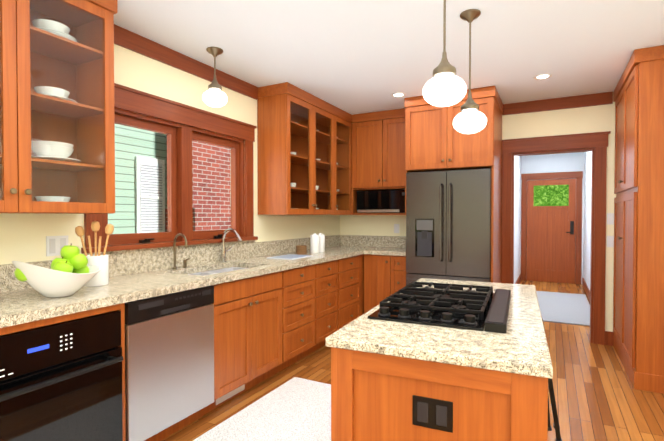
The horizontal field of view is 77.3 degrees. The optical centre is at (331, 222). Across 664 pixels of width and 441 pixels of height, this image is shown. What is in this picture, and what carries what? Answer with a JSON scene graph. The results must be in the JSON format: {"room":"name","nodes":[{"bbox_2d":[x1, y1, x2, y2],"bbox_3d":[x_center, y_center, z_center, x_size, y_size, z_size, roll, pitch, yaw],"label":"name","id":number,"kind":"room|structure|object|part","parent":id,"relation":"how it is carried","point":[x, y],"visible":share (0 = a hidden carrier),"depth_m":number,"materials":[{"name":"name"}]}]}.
{"room":"kitchen","nodes":[
{"label":"kitchen","id":0,"kind":"room"},
{"bbox_2d":[0,44,339,264],"bbox_3d":[-1.494,-0.013,2.800,0.150,2.570,6.790,0,1,28],"label":"wall","id":1,"kind":"structure","parent":0,"point":[23,237],"depth_m":3.05,"materials":[{"name":"beige paint"}]},
{"bbox_2d":[46,235,67,255],"bbox_3d":[-1.603,0.136,2.425,0.008,0.115,0.120,0,1,28],"label":"electrical outlet","id":2,"kind":"object","parent":1,"relation":"attached to","point":[55,245],"visible":0.83,"depth_m":2.41,"materials":[{"name":"white plastic"}]},
{"bbox_2d":[0,0,117,213],"bbox_3d":[-1.606,-0.665,2.007,0.380,1.238,1.004,0,1,28],"label":"upper cabinet","id":3,"kind":"object","parent":1,"relation":"attached to","point":[57,136],"visible":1,"depth_m":2.27,"materials":[{"name":"brown wood"}]},
{"bbox_2d":[81,83,257,252],"bbox_3d":[-1.193,-0.370,3.297,0.209,1.090,1.680,0,1,28],"label":"window","id":4,"kind":"structure","parent":1,"relation":"in","point":[186,121],"depth_m":3.24,"materials":[{"name":"brown wood"}]},
{"bbox_3d":[-1.183,-0.298,3.293,0.105,0.879,1.366,0,1,28],"label":"window sashes","id":5,"kind":"part","parent":4,"relation":"part of","materials":[{"name":"brown wood"}]},
{"bbox_2d":[114,24,257,99],"bbox_3d":[-1.129,-1.245,3.285,0.021,0.119,1.710,0,1,28],"label":"crown molding","id":6,"kind":"structure","parent":1,"relation":"attached to","point":[132,41],"depth_m":3.17,"materials":[{"name":"brown wood"}]},
{"bbox_2d":[257,82,336,214],"bbox_3d":[-0.339,-0.702,4.434,0.349,1.238,1.017,0,1,28],"label":"upper cabinet","id":7,"kind":"object","parent":1,"relation":"attached to","point":[304,152],"depth_m":4.21,"materials":[{"name":"brown wood"}]},
{"bbox_2d":[337,108,351,214],"bbox_3d":[-0.030,-0.711,5.018,0.349,1.238,0.537,0,1,28],"label":"upper cabinet","id":8,"kind":"object","parent":1,"relation":"attached to","point":[344,119],"depth_m":5.18,"materials":[{"name":"brown wood"}]},
{"bbox_2d":[114,0,663,114],"bbox_3d":[0.216,-1.324,1.875,4.020,0.080,6.790,0,1,28],"label":"ceiling","id":9,"kind":"structure","parent":0,"point":[352,57],"depth_m":2.98,"materials":[{"name":"white paint"}]},
{"bbox_2d":[202,47,227,106],"bbox_3d":[-0.884,-1.087,3.134,0.183,0.428,0.183,0,1,28],"label":"light","id":10,"kind":"object","parent":9,"relation":"hanging from","point":[214,95],"visible":1,"depth_m":3.09,"materials":[{"name":"white glass"}]},
{"bbox_2d":[391,92,405,96],"bbox_3d":[0.686,-1.316,4.280,0.148,0.006,0.148,0,1,28],"label":"recessed light","id":11,"kind":"object","parent":9,"relation":"in","point":[399,94],"visible":0.96,"depth_m":4.27,"materials":[{"name":"white plastic"}]},
{"bbox_2d":[422,0,466,106],"bbox_3d":[0.534,-0.918,1.968,0.203,0.730,0.203,0,1,28],"label":"pendant light","id":12,"kind":"object","parent":9,"relation":"hanging from","point":[445,86],"visible":1,"depth_m":1.92,"materials":[{"name":"white glass"}]},
{"bbox_2d":[453,9,486,133],"bbox_3d":[0.857,-0.923,2.578,0.203,0.740,0.203,0,1,28],"label":"pendant light","id":13,"kind":"object","parent":9,"relation":"hanging from","point":[470,118],"visible":1,"depth_m":2.53,"materials":[{"name":"white glass"}]},
{"bbox_2d":[534,73,551,79],"bbox_3d":[1.891,-1.308,3.722,0.148,0.006,0.148,0,1,28],"label":"recessed light","id":14,"kind":"object","parent":9,"relation":"in","point":[541,76],"visible":1,"depth_m":3.72,"materials":[{"name":"white plastic"}]},
{"bbox_2d":[161,280,663,440],"bbox_3d":[1.222,1.287,3.815,4.020,0.060,11.090,0,1,28],"label":"floor","id":15,"kind":"structure","parent":0,"point":[598,397],"depth_m":3.08,"materials":[{"name":"brown wood"}]},
{"bbox_2d":[125,285,213,440],"bbox_3d":[-1.171,0.841,2.546,0.612,0.870,0.612,0,1,28],"label":"dishwasher","id":16,"kind":"object","parent":15,"relation":"on","point":[169,364],"visible":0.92,"depth_m":2.36,"materials":[{"name":"stainless steel"},{"name":"black plastic"}]},
{"bbox_2d":[193,377,330,440],"bbox_3d":[-0.687,1.281,1.810,0.780,0.012,3.120,0,1,28],"label":"kitchen rug","id":17,"kind":"object","parent":15,"relation":"on","point":[295,409],"visible":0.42,"depth_m":2.67,"materials":[{"name":"white fabric"}]},
{"bbox_2d":[216,264,315,377],"bbox_3d":[-0.564,0.821,3.743,0.619,0.874,0.597,0,1,28],"label":"base cabinet","id":18,"kind":"object","parent":15,"relation":"on","point":[266,326],"depth_m":3.21,"materials":[{"name":"brown wood"}]},
{"bbox_2d":[0,311,122,440],"bbox_3d":[-1.472,0.798,1.911,0.672,0.691,0.726,0,1,28],"label":"oven","id":19,"kind":"object","parent":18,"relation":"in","point":[61,381],"visible":1,"depth_m":1.85,"materials":[{"name":"black"}]},
{"bbox_2d":[316,259,339,349],"bbox_3d":[-0.315,0.814,4.214,0.619,0.874,0.470,0,1,28],"label":"base cabinet","id":20,"kind":"object","parent":15,"relation":"on","point":[327,273],"depth_m":4.07,"materials":[{"name":"brown wood"}]},
{"bbox_2d":[340,254,363,328],"bbox_3d":[-0.074,0.807,4.669,0.619,0.874,0.560,0,1,28],"label":"base cabinet","id":21,"kind":"object","parent":15,"relation":"on","point":[351,268],"depth_m":4.55,"materials":[{"name":"brown wood"}]},
{"bbox_2d":[0,235,367,327],"bbox_3d":[-0.995,0.289,2.879,0.660,0.213,5.949,0,1,28],"label":"countertop","id":22,"kind":"structure","parent":21,"relation":"on","point":[136,274],"depth_m":2.79,"materials":[{"name":"stone"}]},
{"bbox_2d":[12,243,100,297],"bbox_3d":[-1.352,0.234,2.056,0.346,0.257,0.373,0,1,28],"label":"fruit bowl","id":23,"kind":"object","parent":22,"relation":"on","point":[69,272],"visible":1,"depth_m":1.97,"materials":[{"name":"white ceramic"}]},
{"bbox_2d":[75,221,113,285],"bbox_3d":[-1.357,0.174,2.377,0.171,0.368,0.145,0,1,28],"label":"utensil crock","id":24,"kind":"object","parent":22,"relation":"on","point":[100,277],"visible":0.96,"depth_m":2.36,"materials":[{"name":"white ceramic"}]},
{"bbox_2d":[172,233,190,268],"bbox_3d":[-1.101,0.213,3.108,0.147,0.268,0.132,0,1,28],"label":"faucet","id":25,"kind":"object","parent":22,"relation":"on","point":[174,252],"visible":1,"depth_m":3.08,"materials":[{"name":"silver metal"}]},
{"bbox_2d":[190,267,245,275],"bbox_3d":[-0.852,0.495,3.175,0.460,0.204,0.756,0,1,28],"label":"sink","id":26,"kind":"object","parent":22,"relation":"in","point":[210,272],"visible":0.02,"depth_m":3.41,"materials":[{"name":"silver metal"}]},
{"bbox_2d":[220,228,241,262],"bbox_3d":[-0.834,0.194,3.545,0.229,0.292,0.133,0,1,28],"label":"faucet","id":27,"kind":"object","parent":22,"relation":"on","point":[223,247],"visible":1,"depth_m":3.53,"materials":[{"name":"silver metal"}]},
{"bbox_2d":[267,254,312,259],"bbox_3d":[-0.400,0.330,3.986,0.280,0.008,0.380,0,1,28],"label":"magazine","id":28,"kind":"object","parent":22,"relation":"on","point":[290,256],"visible":1,"depth_m":3.98,"materials":[{"name":"white paper"}]},
{"bbox_2d":[296,245,306,254],"bbox_3d":[-0.317,0.284,4.292,0.112,0.089,0.112,0,1,28],"label":"coasters","id":29,"kind":"object","parent":22,"relation":"on","point":[301,249],"visible":1,"depth_m":4.25,"materials":[{"name":"brown wood"}]},
{"bbox_2d":[310,233,318,252],"bbox_3d":[-0.183,0.221,4.435,0.095,0.212,0.095,0,1,28],"label":"canister","id":30,"kind":"object","parent":22,"relation":"on","point":[314,242],"visible":1,"depth_m":4.39,"materials":[{"name":"white ceramic"}]},
{"bbox_2d":[317,233,324,252],"bbox_3d":[-0.127,0.219,4.542,0.095,0.212,0.095,0,1,28],"label":"canister","id":31,"kind":"object","parent":22,"relation":"on","point":[321,242],"visible":0.79,"depth_m":4.50,"materials":[{"name":"white ceramic"}]},
{"bbox_2d":[364,254,405,313],"bbox_3d":[0.739,0.802,4.967,0.539,0.874,0.650,0,1,28],"label":"base cabinet","id":32,"kind":"object","parent":15,"relation":"on","point":[384,276],"visible":0.48,"depth_m":4.74,"materials":[{"name":"brown wood"}]},
{"bbox_2d":[368,236,405,255],"bbox_3d":[0.760,0.272,4.953,0.502,0.184,0.644,0,1,28],"label":"countertop","id":33,"kind":"structure","parent":32,"relation":"on","point":[377,245],"depth_m":5.23,"materials":[{"name":"stone"}]},
{"bbox_2d":[331,318,561,440],"bbox_3d":[0.612,0.842,1.855,0.724,0.888,1.380,0,1,24],"label":"kitchen island","id":34,"kind":"object","parent":15,"relation":"on","point":[377,397],"visible":0.58,"depth_m":1.25,"materials":[{"name":"brown wood"}]},
{"bbox_2d":[326,278,552,378],"bbox_3d":[0.571,0.382,1.866,0.656,0.030,1.430,0,1,24],"label":"island countertop","id":35,"kind":"structure","parent":34,"relation":"on","point":[520,346],"depth_m":1.33,"materials":[{"name":"stone"}]},
{"bbox_2d":[368,281,510,332],"bbox_3d":[0.509,0.344,1.822,0.491,0.045,0.720,0,1,24],"label":"cooktop","id":36,"kind":"object","parent":35,"relation":"in","point":[480,308],"visible":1,"depth_m":1.67,"materials":[{"name":"black metal"}]},
{"bbox_2d":[406,166,501,285],"bbox_3d":[1.338,0.347,4.528,0.865,1.799,0.852,0,1,28],"label":"fridge","id":37,"kind":"object","parent":15,"relation":"on","point":[448,225],"depth_m":4.18,"materials":[{"name":"grey metal"}]},
{"bbox_3d":[1.736,0.349,4.377,0.021,1.799,0.748,0,1,28],"label":"fridge panel","id":38,"kind":"part","parent":37,"relation":"part of","materials":[{"name":"brown wood"}]},
{"bbox_2d":[536,291,589,325],"bbox_3d":[3.350,1.215,6.082,0.760,0.014,2.250,0,1,28],"label":"rug","id":39,"kind":"object","parent":15,"relation":"on","point":[565,308],"visible":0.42,"depth_m":5.88,"materials":[{"name":"white fabric"}]},
{"bbox_2d":[613,45,663,393],"bbox_3d":[2.837,-0.023,3.527,0.670,2.568,1.210,0,1,28],"label":"pantry","id":40,"kind":"object","parent":15,"relation":"on","point":[638,278],"visible":1,"depth_m":3.13,"materials":[{"name":"brown wood"}]},
{"bbox_2d":[340,102,615,331],"bbox_3d":[1.843,-0.043,4.807,3.870,2.570,0.120,0,1,28],"label":"wall","id":41,"kind":"structure","parent":0,"point":[591,119],"depth_m":4.41,"materials":[{"name":"beige paint"}]},
{"bbox_2d":[352,108,404,214],"bbox_3d":[0.524,-0.713,5.199,1.160,1.238,0.400,0,1,28],"label":"upper cabinet","id":42,"kind":"object","parent":41,"relation":"attached to","point":[378,150],"visible":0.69,"depth_m":4.99,"materials":[{"name":"brown wood"}]},
{"bbox_2d":[357,190,404,212],"bbox_3d":[0.693,-0.250,5.122,0.700,0.275,0.334,0,1,28],"label":"microwave","id":43,"kind":"object","parent":42,"relation":"in","point":[385,201],"visible":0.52,"depth_m":4.99,"materials":[{"name":"black"}]},
{"bbox_2d":[394,224,398,232],"bbox_3d":[0.822,0.077,5.276,0.070,0.115,0.008,0,1,28],"label":"electrical outlet","id":44,"kind":"object","parent":41,"relation":"attached to","point":[396,228],"visible":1,"depth_m":5.27,"materials":[{"name":"white plastic"}]},
{"bbox_2d":[404,86,502,214],"bbox_3d":[1.345,-0.703,4.538,0.901,1.238,0.800,0,1,28],"label":"wall cabinet","id":45,"kind":"object","parent":41,"relation":"attached to","point":[435,140],"visible":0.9,"depth_m":4.23,"materials":[{"name":"brown wood"}]},
{"bbox_2d":[501,131,610,344],"bbox_3d":[2.395,0.161,4.507,1.016,2.170,0.180,0,1,28],"label":"door frame","id":46,"kind":"structure","parent":41,"relation":"attached to","point":[595,144],"depth_m":4.31,"materials":[{"name":"brown wood"}]},
{"bbox_2d":[502,92,612,114],"bbox_3d":[2.374,-1.262,4.427,1.033,0.119,0.021,0,1,28],"label":"crown molding","id":47,"kind":"structure","parent":41,"relation":"attached to","point":[605,98],"depth_m":4.40,"materials":[{"name":"brown wood"}]},
{"bbox_2d":[607,213,613,224],"bbox_3d":[2.829,-0.037,4.211,0.065,0.115,0.010,0,1,28],"label":"switch plate","id":48,"kind":"object","parent":41,"relation":"attached to","point":[610,221],"depth_m":4.21,"materials":[{"name":"white plastic"}]},
{"bbox_2d":[607,236,613,246],"bbox_3d":[2.829,0.193,4.214,0.065,0.115,0.010,0,1,28],"label":"switch plate","id":49,"kind":"object","parent":41,"relation":"attached to","point":[610,239],"depth_m":4.21,"materials":[{"name":"white plastic"}]},
{"bbox_2d":[514,156,520,283],"bbox_3d":[2.853,-0.072,6.705,0.120,2.570,4.180,0,1,28],"label":"wall","id":50,"kind":"structure","parent":0,"point":[517,232],"depth_m":7.64,"materials":[{"name":"white paint"}]},
{"bbox_2d":[515,274,520,283],"bbox_3d":[2.893,1.144,6.652,0.017,0.140,4.030,0,1,28],"label":"baseboard","id":51,"kind":"structure","parent":50,"relation":"attached to","point":[518,281],"depth_m":7.97,"materials":[{"name":"brown wood"}]},
{"bbox_2d":[521,152,583,283],"bbox_3d":[4.398,-0.097,8.320,1.340,2.570,0.120,0,1,28],"label":"wall","id":52,"kind":"structure","parent":0,"point":[559,162],"depth_m":8.20,"materials":[{"name":"white paint"}]},
{"bbox_2d":[526,179,575,283],"bbox_3d":[4.333,0.167,8.229,0.857,2.035,0.102,0,1,28],"label":"hall door","id":53,"kind":"structure","parent":52,"relation":"in","point":[551,219],"depth_m":8.24,"materials":[{"name":"brown wood"}]},
{"bbox_2d":[521,171,582,283],"bbox_3d":[4.352,0.099,8.264,1.085,2.180,0.026,0,1,28],"label":"door frame","id":54,"kind":"structure","parent":52,"relation":"attached to","point":[578,175],"depth_m":8.18,"materials":[{"name":"brown wood"}]},
{"bbox_2d":[583,152,590,288],"bbox_3d":[3.931,-0.064,6.135,0.120,2.570,4.180,0,1,28],"label":"wall","id":55,"kind":"structure","parent":0,"point":[587,220],"depth_m":7.19,"materials":[{"name":"white paint"}]},
{"bbox_2d":[582,278,610,342],"bbox_3d":[3.849,1.152,6.146,0.017,0.140,4.030,0,1,28],"label":"baseboard","id":56,"kind":"structure","parent":55,"relation":"attached to","point":[609,337],"depth_m":6.43,"materials":[{"name":"brown wood"}]},
{"label":"outside","id":57,"kind":"structure","parent":0,"visible":0},
{"bbox_3d":[-2.102,1.278,5.093,3.049,0.040,14.000,0,1,28],"label":"ground","id":58,"kind":"structure","parent":57,"visible":0},
{"bbox_2d":[108,124,230,233],"bbox_3d":[-2.809,-2.269,7.111,0.260,7.050,11.000,0,1,28],"label":"house","id":59,"kind":"structure","parent":58,"relation":"on","point":[132,177],"depth_m":6.52,"materials":[{"name":"green wood"}]},
{"bbox_2d":[165,135,230,231],"bbox_3d":[-2.264,-2.271,7.241,0.698,7.050,1.020,0,1,28],"label":"chimney","id":60,"kind":"object","parent":58,"relation":"on","point":[209,155],"depth_m":7.05,"materials":[{"name":"red brick"}]}
]}

